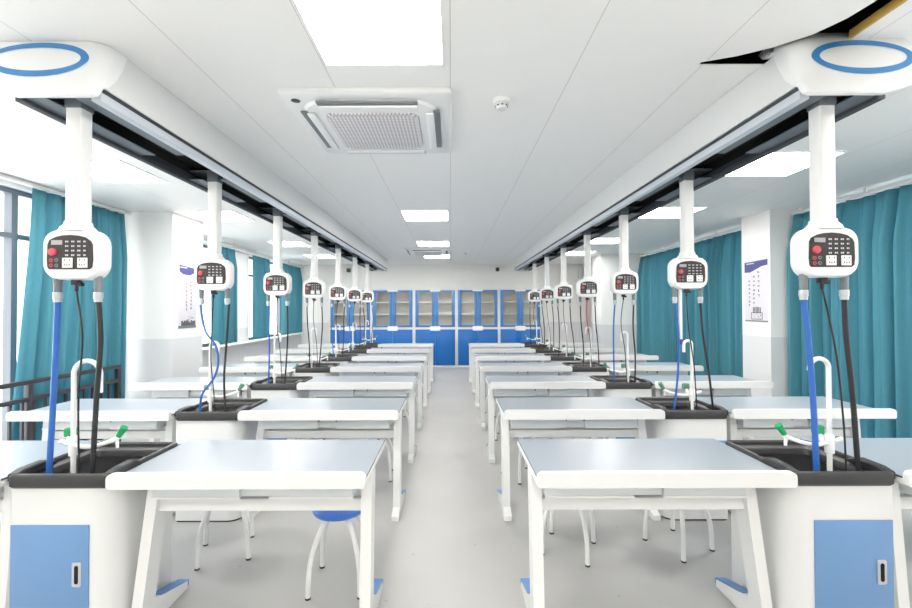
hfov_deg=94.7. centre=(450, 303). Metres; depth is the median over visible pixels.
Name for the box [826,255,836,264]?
power socket
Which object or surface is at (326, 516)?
stool
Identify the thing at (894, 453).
lab table
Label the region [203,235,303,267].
track
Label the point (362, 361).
tray
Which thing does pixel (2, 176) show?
track
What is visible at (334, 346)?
faucet
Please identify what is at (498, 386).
lab table
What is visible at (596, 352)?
tray
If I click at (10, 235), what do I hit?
window
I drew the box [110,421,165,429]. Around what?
tray
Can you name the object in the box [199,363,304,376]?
lab table
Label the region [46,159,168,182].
recessed light
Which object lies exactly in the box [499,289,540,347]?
storage cabinet
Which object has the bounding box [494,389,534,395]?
tray
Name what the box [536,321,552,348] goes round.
faucet
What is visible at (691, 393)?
faucet
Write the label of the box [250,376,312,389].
basin
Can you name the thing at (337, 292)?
pendant
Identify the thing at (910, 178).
wall
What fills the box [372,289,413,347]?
storage cabinet
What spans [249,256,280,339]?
window
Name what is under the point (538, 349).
basin
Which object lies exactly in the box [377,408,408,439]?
stool
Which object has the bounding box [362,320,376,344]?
faucet
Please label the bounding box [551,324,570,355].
faucet
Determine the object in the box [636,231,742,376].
curtain
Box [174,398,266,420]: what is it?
basin
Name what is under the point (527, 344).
basin
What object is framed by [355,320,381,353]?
cabinet
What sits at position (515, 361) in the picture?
tray
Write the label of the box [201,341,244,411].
faucet
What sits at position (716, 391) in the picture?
tray
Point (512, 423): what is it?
drawer
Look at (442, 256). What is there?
recessed light
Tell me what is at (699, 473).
lab table
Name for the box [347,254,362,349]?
pendant
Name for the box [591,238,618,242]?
diffuser
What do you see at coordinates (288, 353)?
tray
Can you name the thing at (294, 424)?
tray
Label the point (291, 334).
trim
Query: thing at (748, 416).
lab table
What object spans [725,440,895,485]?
basin
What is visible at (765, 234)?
pillar
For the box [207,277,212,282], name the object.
power socket
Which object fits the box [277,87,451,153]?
air conditioner
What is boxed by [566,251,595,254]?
recessed light
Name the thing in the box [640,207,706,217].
recessed light
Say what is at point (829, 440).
faucet
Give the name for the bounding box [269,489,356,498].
drawer
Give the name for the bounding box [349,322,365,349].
faucet
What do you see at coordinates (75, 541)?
cabinet
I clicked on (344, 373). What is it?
tray
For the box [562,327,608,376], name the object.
cabinet
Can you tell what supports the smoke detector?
attached to the ceiling
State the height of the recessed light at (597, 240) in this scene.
0.011 m
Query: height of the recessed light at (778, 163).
0.011 m
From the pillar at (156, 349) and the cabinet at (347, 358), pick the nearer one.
the pillar at (156, 349)
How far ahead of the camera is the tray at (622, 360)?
6.67 m
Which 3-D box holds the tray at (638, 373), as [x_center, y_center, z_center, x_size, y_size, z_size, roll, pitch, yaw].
[2.384,0.914,5.714,0.376,0.090,0.436,0,-1,0]
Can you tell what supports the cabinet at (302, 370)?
on the floor
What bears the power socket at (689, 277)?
attached to the pendant at (687, 271)
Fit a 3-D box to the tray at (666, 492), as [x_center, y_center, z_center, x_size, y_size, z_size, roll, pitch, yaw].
[1.208,0.876,2.208,0.400,0.090,0.436,0,-1,0]
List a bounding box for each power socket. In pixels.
[62,258,72,267]
[77,258,87,267]
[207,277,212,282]
[216,277,221,282]
[687,275,692,281]
[696,275,702,281]
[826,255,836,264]
[841,255,851,264]
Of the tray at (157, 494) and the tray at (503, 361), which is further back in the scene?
the tray at (503, 361)
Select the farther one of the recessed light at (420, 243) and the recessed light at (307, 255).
the recessed light at (307, 255)
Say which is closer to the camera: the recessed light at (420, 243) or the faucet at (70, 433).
the faucet at (70, 433)
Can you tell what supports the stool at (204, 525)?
on the floor
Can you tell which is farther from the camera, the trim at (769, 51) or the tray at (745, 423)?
the tray at (745, 423)
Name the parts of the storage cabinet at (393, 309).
door, glass door, latch plate, door, glass door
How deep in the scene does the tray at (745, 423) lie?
3.16 m
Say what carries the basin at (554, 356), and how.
in the cabinet at (562, 357)
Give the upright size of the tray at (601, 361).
0.090 m
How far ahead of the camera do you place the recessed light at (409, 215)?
5.57 m
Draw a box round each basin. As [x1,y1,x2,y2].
[8,442,177,488]
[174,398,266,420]
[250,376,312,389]
[293,363,339,372]
[321,354,357,360]
[341,348,371,353]
[355,343,381,347]
[521,342,546,346]
[531,347,560,352]
[544,353,580,360]
[562,362,608,371]
[590,375,652,388]
[635,397,728,418]
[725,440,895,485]
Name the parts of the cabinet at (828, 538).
door, handle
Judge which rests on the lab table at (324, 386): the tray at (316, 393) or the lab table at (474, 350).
the tray at (316, 393)
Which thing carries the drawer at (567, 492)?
on the lab table at (699, 473)
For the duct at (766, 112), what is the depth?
2.38 m
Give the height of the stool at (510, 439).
0.446 m
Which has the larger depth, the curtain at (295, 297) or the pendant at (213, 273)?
the curtain at (295, 297)
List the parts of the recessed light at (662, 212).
frame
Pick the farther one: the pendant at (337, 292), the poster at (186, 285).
the pendant at (337, 292)
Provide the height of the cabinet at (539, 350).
1.333 m
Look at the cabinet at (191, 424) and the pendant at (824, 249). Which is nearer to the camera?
the pendant at (824, 249)
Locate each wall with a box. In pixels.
[0,179,301,439]
[301,264,592,362]
[646,178,911,437]
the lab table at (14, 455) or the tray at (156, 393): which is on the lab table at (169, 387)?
the tray at (156, 393)
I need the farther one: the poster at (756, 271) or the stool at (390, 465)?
the poster at (756, 271)
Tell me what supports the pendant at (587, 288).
hanging from the duct at (766, 112)
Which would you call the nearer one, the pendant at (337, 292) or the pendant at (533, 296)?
the pendant at (337, 292)
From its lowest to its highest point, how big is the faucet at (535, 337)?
0.713 m
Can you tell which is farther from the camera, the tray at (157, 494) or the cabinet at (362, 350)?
the cabinet at (362, 350)
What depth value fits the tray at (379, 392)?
4.33 m
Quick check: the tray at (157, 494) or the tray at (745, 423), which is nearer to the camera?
the tray at (157, 494)
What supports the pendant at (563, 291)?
hanging from the duct at (766, 112)
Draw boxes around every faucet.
[58,359,127,472]
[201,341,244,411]
[267,332,298,383]
[306,327,330,367]
[331,324,351,356]
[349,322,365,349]
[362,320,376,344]
[525,320,539,343]
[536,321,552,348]
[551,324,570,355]
[571,327,595,366]
[603,331,633,381]
[658,339,701,409]
[774,356,843,470]
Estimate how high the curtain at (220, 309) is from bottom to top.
1.741 m
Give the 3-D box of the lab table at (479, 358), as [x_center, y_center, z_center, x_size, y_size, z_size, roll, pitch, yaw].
[0.975,1.233,6.857,1.169,0.831,0.602,0,-1,0]
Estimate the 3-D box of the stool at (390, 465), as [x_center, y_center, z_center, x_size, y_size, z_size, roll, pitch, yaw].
[-0.698,1.397,3.962,0.311,0.446,0.311,0,-1,-3]
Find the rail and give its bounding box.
[0,365,121,441]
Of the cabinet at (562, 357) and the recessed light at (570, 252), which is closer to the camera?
the cabinet at (562, 357)
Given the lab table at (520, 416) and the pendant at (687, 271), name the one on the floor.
the lab table at (520, 416)
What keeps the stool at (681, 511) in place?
on the floor
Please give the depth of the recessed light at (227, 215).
5.53 m
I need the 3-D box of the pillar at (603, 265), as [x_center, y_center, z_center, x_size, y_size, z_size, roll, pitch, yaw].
[3.941,0.266,9.897,1.020,2.820,0.600,0,-1,0]
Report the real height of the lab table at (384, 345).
0.831 m
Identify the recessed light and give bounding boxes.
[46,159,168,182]
[184,210,254,220]
[267,241,310,246]
[291,0,444,65]
[303,254,334,257]
[400,210,448,220]
[416,241,448,246]
[424,255,449,257]
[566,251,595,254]
[591,238,628,243]
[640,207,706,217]
[726,151,846,175]
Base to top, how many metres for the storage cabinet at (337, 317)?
2.115 m
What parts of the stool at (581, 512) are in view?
leg, leg, leg, leg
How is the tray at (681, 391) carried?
on the lab table at (722, 385)
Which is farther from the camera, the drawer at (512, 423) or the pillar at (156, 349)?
the pillar at (156, 349)
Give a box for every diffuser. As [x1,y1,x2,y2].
[270,242,307,245]
[306,255,334,257]
[417,242,448,245]
[566,252,592,254]
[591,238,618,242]
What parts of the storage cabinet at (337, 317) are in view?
glass door, door, latch plate, glass door, door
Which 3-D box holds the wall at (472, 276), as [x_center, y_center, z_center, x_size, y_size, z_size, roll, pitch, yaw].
[0.126,0.301,11.897,9.250,2.820,0.200,0,-1,0]
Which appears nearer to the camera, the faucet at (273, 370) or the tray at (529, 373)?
the faucet at (273, 370)
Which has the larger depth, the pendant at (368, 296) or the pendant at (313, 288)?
the pendant at (368, 296)
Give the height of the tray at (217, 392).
0.090 m
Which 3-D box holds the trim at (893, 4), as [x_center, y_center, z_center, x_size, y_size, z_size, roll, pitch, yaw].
[1.856,-1.283,-0.617,0.016,0.037,5.135,0,-1,0]
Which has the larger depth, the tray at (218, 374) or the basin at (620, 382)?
the tray at (218, 374)
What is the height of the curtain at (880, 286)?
2.636 m
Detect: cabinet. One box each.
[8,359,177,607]
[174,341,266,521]
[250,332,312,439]
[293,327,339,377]
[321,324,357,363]
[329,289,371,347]
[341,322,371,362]
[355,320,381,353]
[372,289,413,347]
[414,289,456,366]
[456,289,498,366]
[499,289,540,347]
[521,320,546,353]
[531,321,560,362]
[544,324,580,374]
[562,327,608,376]
[590,331,652,438]
[635,339,728,520]
[725,356,895,607]
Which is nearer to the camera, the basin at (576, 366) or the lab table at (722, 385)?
the lab table at (722, 385)
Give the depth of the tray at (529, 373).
5.50 m
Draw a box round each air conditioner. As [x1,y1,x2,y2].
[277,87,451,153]
[403,248,450,255]
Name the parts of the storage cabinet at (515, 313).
door, glass door, latch plate, door, glass door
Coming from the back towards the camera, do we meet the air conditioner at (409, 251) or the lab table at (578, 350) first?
the air conditioner at (409, 251)
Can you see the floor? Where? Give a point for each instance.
(451, 545)
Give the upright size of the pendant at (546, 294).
1.912 m
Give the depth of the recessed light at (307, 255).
9.67 m
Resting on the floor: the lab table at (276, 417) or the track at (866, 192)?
the lab table at (276, 417)
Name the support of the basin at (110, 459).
in the cabinet at (75, 541)
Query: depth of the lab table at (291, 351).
7.74 m
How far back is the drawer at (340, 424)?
3.16 m
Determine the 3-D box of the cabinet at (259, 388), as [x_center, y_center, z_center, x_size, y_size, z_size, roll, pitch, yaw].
[-1.802,0.963,4.502,0.497,1.333,0.490,0,-1,0]
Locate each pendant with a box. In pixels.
[43,98,111,473]
[194,172,233,411]
[263,209,291,383]
[303,230,324,367]
[329,244,346,356]
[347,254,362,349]
[361,261,373,344]
[528,260,542,342]
[539,253,554,348]
[555,243,574,355]
[577,229,599,366]
[610,208,637,381]
[667,170,713,409]
[790,96,860,470]
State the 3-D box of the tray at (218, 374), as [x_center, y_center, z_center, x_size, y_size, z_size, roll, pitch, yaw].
[-2.891,0.930,5.714,0.376,0.090,0.436,0,-1,0]
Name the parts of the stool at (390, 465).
leg, leg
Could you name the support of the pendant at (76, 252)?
hanging from the duct at (134, 115)
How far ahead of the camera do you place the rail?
3.99 m
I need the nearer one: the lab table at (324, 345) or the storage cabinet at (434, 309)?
the lab table at (324, 345)
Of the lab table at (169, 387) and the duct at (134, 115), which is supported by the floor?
the lab table at (169, 387)
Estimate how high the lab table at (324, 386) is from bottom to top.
0.831 m
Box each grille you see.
[326,112,422,148]
[414,252,441,254]
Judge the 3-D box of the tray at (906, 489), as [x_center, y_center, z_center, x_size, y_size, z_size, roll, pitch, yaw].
[2.384,0.872,2.208,0.376,0.090,0.436,0,-1,0]
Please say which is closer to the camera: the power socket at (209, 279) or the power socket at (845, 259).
the power socket at (845, 259)
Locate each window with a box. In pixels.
[0,185,31,440]
[202,244,210,346]
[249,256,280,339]
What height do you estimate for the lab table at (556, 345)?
0.831 m
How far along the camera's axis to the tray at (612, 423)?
3.16 m
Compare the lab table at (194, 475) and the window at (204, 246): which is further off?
the window at (204, 246)
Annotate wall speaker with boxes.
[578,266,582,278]
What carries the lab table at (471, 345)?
on the floor
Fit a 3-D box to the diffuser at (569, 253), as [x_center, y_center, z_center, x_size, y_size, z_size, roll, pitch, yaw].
[2.846,-1.142,9.414,0.584,0.008,0.584,0,-1,0]
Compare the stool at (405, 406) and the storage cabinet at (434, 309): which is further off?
the storage cabinet at (434, 309)
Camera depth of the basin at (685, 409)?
3.21 m
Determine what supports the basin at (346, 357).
in the cabinet at (347, 358)
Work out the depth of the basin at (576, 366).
5.44 m
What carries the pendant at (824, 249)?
hanging from the duct at (766, 112)
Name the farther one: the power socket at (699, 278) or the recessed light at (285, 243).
the recessed light at (285, 243)
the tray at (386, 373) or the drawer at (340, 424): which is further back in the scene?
the tray at (386, 373)
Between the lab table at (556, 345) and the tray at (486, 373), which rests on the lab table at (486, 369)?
the tray at (486, 373)
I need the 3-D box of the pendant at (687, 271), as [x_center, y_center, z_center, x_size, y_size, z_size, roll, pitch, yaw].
[1.833,-0.053,3.193,0.342,1.912,0.113,0,-1,0]
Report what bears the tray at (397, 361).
on the lab table at (362, 358)
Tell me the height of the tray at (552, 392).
0.090 m
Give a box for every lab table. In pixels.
[0,440,102,607]
[6,398,213,513]
[105,439,384,607]
[129,377,267,441]
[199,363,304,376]
[238,398,405,521]
[244,355,323,363]
[276,348,344,361]
[297,376,416,462]
[298,343,356,353]
[330,363,423,429]
[352,354,427,408]
[367,348,430,393]
[378,343,433,382]
[468,343,524,382]
[471,348,535,393]
[474,354,550,408]
[479,363,571,429]
[485,376,605,462]
[496,397,664,520]
[517,438,797,607]
[547,343,603,352]
[560,347,626,353]
[575,354,658,362]
[600,362,703,375]
[636,375,773,439]
[695,396,896,511]
[800,438,911,607]
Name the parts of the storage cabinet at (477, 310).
door, glass door, latch plate, door, glass door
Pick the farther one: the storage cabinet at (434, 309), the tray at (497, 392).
the storage cabinet at (434, 309)
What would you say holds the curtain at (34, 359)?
hanging from the track at (2, 176)
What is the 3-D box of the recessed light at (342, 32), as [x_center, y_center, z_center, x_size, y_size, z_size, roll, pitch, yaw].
[-0.337,-1.221,1.835,0.608,0.011,0.608,0,-1,0]
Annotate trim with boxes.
[202,333,303,350]
[765,47,774,55]
[849,0,907,37]
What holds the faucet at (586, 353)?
on the cabinet at (578, 369)
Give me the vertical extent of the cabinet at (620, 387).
1.333 m
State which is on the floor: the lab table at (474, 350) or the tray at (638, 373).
the lab table at (474, 350)
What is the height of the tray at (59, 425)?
0.090 m
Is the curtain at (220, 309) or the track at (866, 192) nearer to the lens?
the track at (866, 192)
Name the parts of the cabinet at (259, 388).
door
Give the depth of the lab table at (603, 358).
6.58 m
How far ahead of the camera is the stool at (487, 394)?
6.33 m
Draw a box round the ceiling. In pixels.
[0,0,911,264]
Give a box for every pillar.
[124,212,202,398]
[592,254,644,374]
[741,209,797,396]
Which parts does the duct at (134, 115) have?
mounting plate, plate, plate, edge rail, mounting plate, plate, edge rail, plate, panel, mounting plate, plate, plate, mounting plate, plate, plate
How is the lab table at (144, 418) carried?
on the floor
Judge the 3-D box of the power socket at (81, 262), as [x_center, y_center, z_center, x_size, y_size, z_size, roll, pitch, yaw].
[-1.737,-0.195,1.979,0.046,0.047,0.006,0,-1,0]
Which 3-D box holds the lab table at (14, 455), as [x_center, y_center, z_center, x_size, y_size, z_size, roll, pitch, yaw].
[-2.644,1.189,2.181,1.190,0.831,0.602,0,-1,0]
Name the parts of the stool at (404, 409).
leg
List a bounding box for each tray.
[42,421,91,429]
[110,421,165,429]
[150,490,241,499]
[152,390,189,396]
[203,390,241,396]
[216,373,244,376]
[256,371,293,376]
[258,361,280,363]
[262,420,317,428]
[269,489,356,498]
[288,353,305,354]
[290,361,314,363]
[313,390,353,396]
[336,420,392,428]
[343,372,374,375]
[362,361,387,362]
[368,389,408,395]
[385,372,417,375]
[397,361,422,362]
[479,360,504,362]
[485,372,516,375]
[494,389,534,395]
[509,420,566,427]
[514,360,538,362]
[528,372,557,375]
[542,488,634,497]
[549,389,587,395]
[581,360,612,362]
[584,419,637,427]
[596,352,614,353]
[609,371,646,375]
[622,360,642,361]
[657,371,683,374]
[661,388,699,394]
[662,488,747,497]
[713,388,747,394]
[737,419,792,427]
[809,419,851,426]
[899,483,911,494]
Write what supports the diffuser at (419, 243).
attached to the recessed light at (420, 243)
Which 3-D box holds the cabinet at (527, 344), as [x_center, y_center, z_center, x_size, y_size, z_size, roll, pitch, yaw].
[1.809,1.007,9.178,0.497,1.333,0.490,0,-1,0]
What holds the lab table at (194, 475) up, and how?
on the floor
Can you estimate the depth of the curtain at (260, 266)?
8.92 m
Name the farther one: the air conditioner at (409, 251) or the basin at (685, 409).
the air conditioner at (409, 251)
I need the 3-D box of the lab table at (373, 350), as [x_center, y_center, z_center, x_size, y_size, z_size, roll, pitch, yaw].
[-0.968,1.253,8.026,1.169,0.831,0.602,0,-1,0]
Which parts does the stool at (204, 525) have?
leg, leg, leg, leg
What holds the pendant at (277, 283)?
hanging from the duct at (134, 115)
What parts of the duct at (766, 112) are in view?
plate, plate, mounting plate, plate, plate, mounting plate, panel, plate, edge rail, plate, mounting plate, edge rail, plate, plate, mounting plate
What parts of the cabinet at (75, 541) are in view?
door, handle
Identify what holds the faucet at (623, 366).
on the cabinet at (620, 387)
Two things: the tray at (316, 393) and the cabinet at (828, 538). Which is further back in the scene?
the tray at (316, 393)
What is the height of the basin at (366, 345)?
0.271 m
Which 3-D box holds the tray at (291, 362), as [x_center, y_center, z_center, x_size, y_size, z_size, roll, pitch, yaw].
[-2.389,0.943,6.883,0.354,0.090,0.436,0,-1,0]
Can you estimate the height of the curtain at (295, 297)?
1.740 m
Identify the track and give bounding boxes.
[0,173,130,214]
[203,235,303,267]
[639,227,740,256]
[792,179,911,214]
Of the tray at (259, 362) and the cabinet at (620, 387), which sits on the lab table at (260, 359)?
the tray at (259, 362)
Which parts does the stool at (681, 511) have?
leg, leg, leg, leg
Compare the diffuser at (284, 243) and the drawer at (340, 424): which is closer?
the drawer at (340, 424)
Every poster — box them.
[178,263,195,328]
[744,258,767,321]
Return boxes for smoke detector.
[492,96,510,110]
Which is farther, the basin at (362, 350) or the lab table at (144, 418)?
the basin at (362, 350)
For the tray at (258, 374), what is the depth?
5.50 m
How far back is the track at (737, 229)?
7.16 m
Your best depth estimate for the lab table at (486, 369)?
5.50 m
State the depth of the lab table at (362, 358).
6.67 m
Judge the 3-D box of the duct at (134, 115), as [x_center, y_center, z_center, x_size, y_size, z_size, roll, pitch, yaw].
[-1.897,-1.021,6.255,0.593,0.293,8.740,0,-1,0]
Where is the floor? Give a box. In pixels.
[0,367,911,607]
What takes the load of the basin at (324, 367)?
in the cabinet at (302, 370)
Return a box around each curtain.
[12,188,126,440]
[211,247,237,344]
[252,255,270,338]
[281,263,301,334]
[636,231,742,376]
[787,184,911,437]
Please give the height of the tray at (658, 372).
0.090 m
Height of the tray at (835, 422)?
0.090 m
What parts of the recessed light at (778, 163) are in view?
frame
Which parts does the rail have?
post, handrail, handrail, post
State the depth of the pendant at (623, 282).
4.34 m
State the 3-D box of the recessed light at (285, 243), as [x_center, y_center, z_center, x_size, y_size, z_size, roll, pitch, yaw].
[-3.054,-1.139,7.964,0.608,0.011,0.608,0,-1,0]
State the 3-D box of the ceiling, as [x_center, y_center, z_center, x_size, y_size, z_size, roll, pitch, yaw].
[0.120,-1.449,4.318,9.250,0.500,15.400,0,-1,0]
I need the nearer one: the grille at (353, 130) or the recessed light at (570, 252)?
the grille at (353, 130)
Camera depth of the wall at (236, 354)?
8.46 m
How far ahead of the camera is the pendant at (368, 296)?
9.01 m
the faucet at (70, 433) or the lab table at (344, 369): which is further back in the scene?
the lab table at (344, 369)
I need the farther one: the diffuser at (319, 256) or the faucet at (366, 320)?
the diffuser at (319, 256)
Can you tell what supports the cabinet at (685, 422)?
on the floor
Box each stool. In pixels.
[194,511,253,570]
[305,510,360,600]
[366,438,392,481]
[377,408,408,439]
[403,393,417,416]
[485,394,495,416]
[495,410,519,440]
[501,437,535,484]
[543,510,595,567]
[643,509,714,562]
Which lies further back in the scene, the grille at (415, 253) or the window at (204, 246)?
the grille at (415, 253)
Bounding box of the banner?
[585,298,590,334]
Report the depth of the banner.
11.77 m
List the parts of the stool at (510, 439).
leg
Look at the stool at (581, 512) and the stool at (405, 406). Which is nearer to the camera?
the stool at (581, 512)
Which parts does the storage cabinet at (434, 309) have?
door, glass door, latch plate, door, glass door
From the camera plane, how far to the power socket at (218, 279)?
3.15 m
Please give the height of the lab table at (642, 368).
0.831 m
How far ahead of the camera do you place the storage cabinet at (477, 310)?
11.37 m
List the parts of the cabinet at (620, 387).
door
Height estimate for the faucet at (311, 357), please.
0.713 m
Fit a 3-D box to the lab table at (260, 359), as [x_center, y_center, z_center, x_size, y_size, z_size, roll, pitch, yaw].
[-2.644,1.244,6.857,1.190,0.831,0.602,0,-1,0]
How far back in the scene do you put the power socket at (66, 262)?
1.98 m
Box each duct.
[0,41,386,270]
[514,33,911,270]
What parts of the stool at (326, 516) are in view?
leg, leg, seat, leg, leg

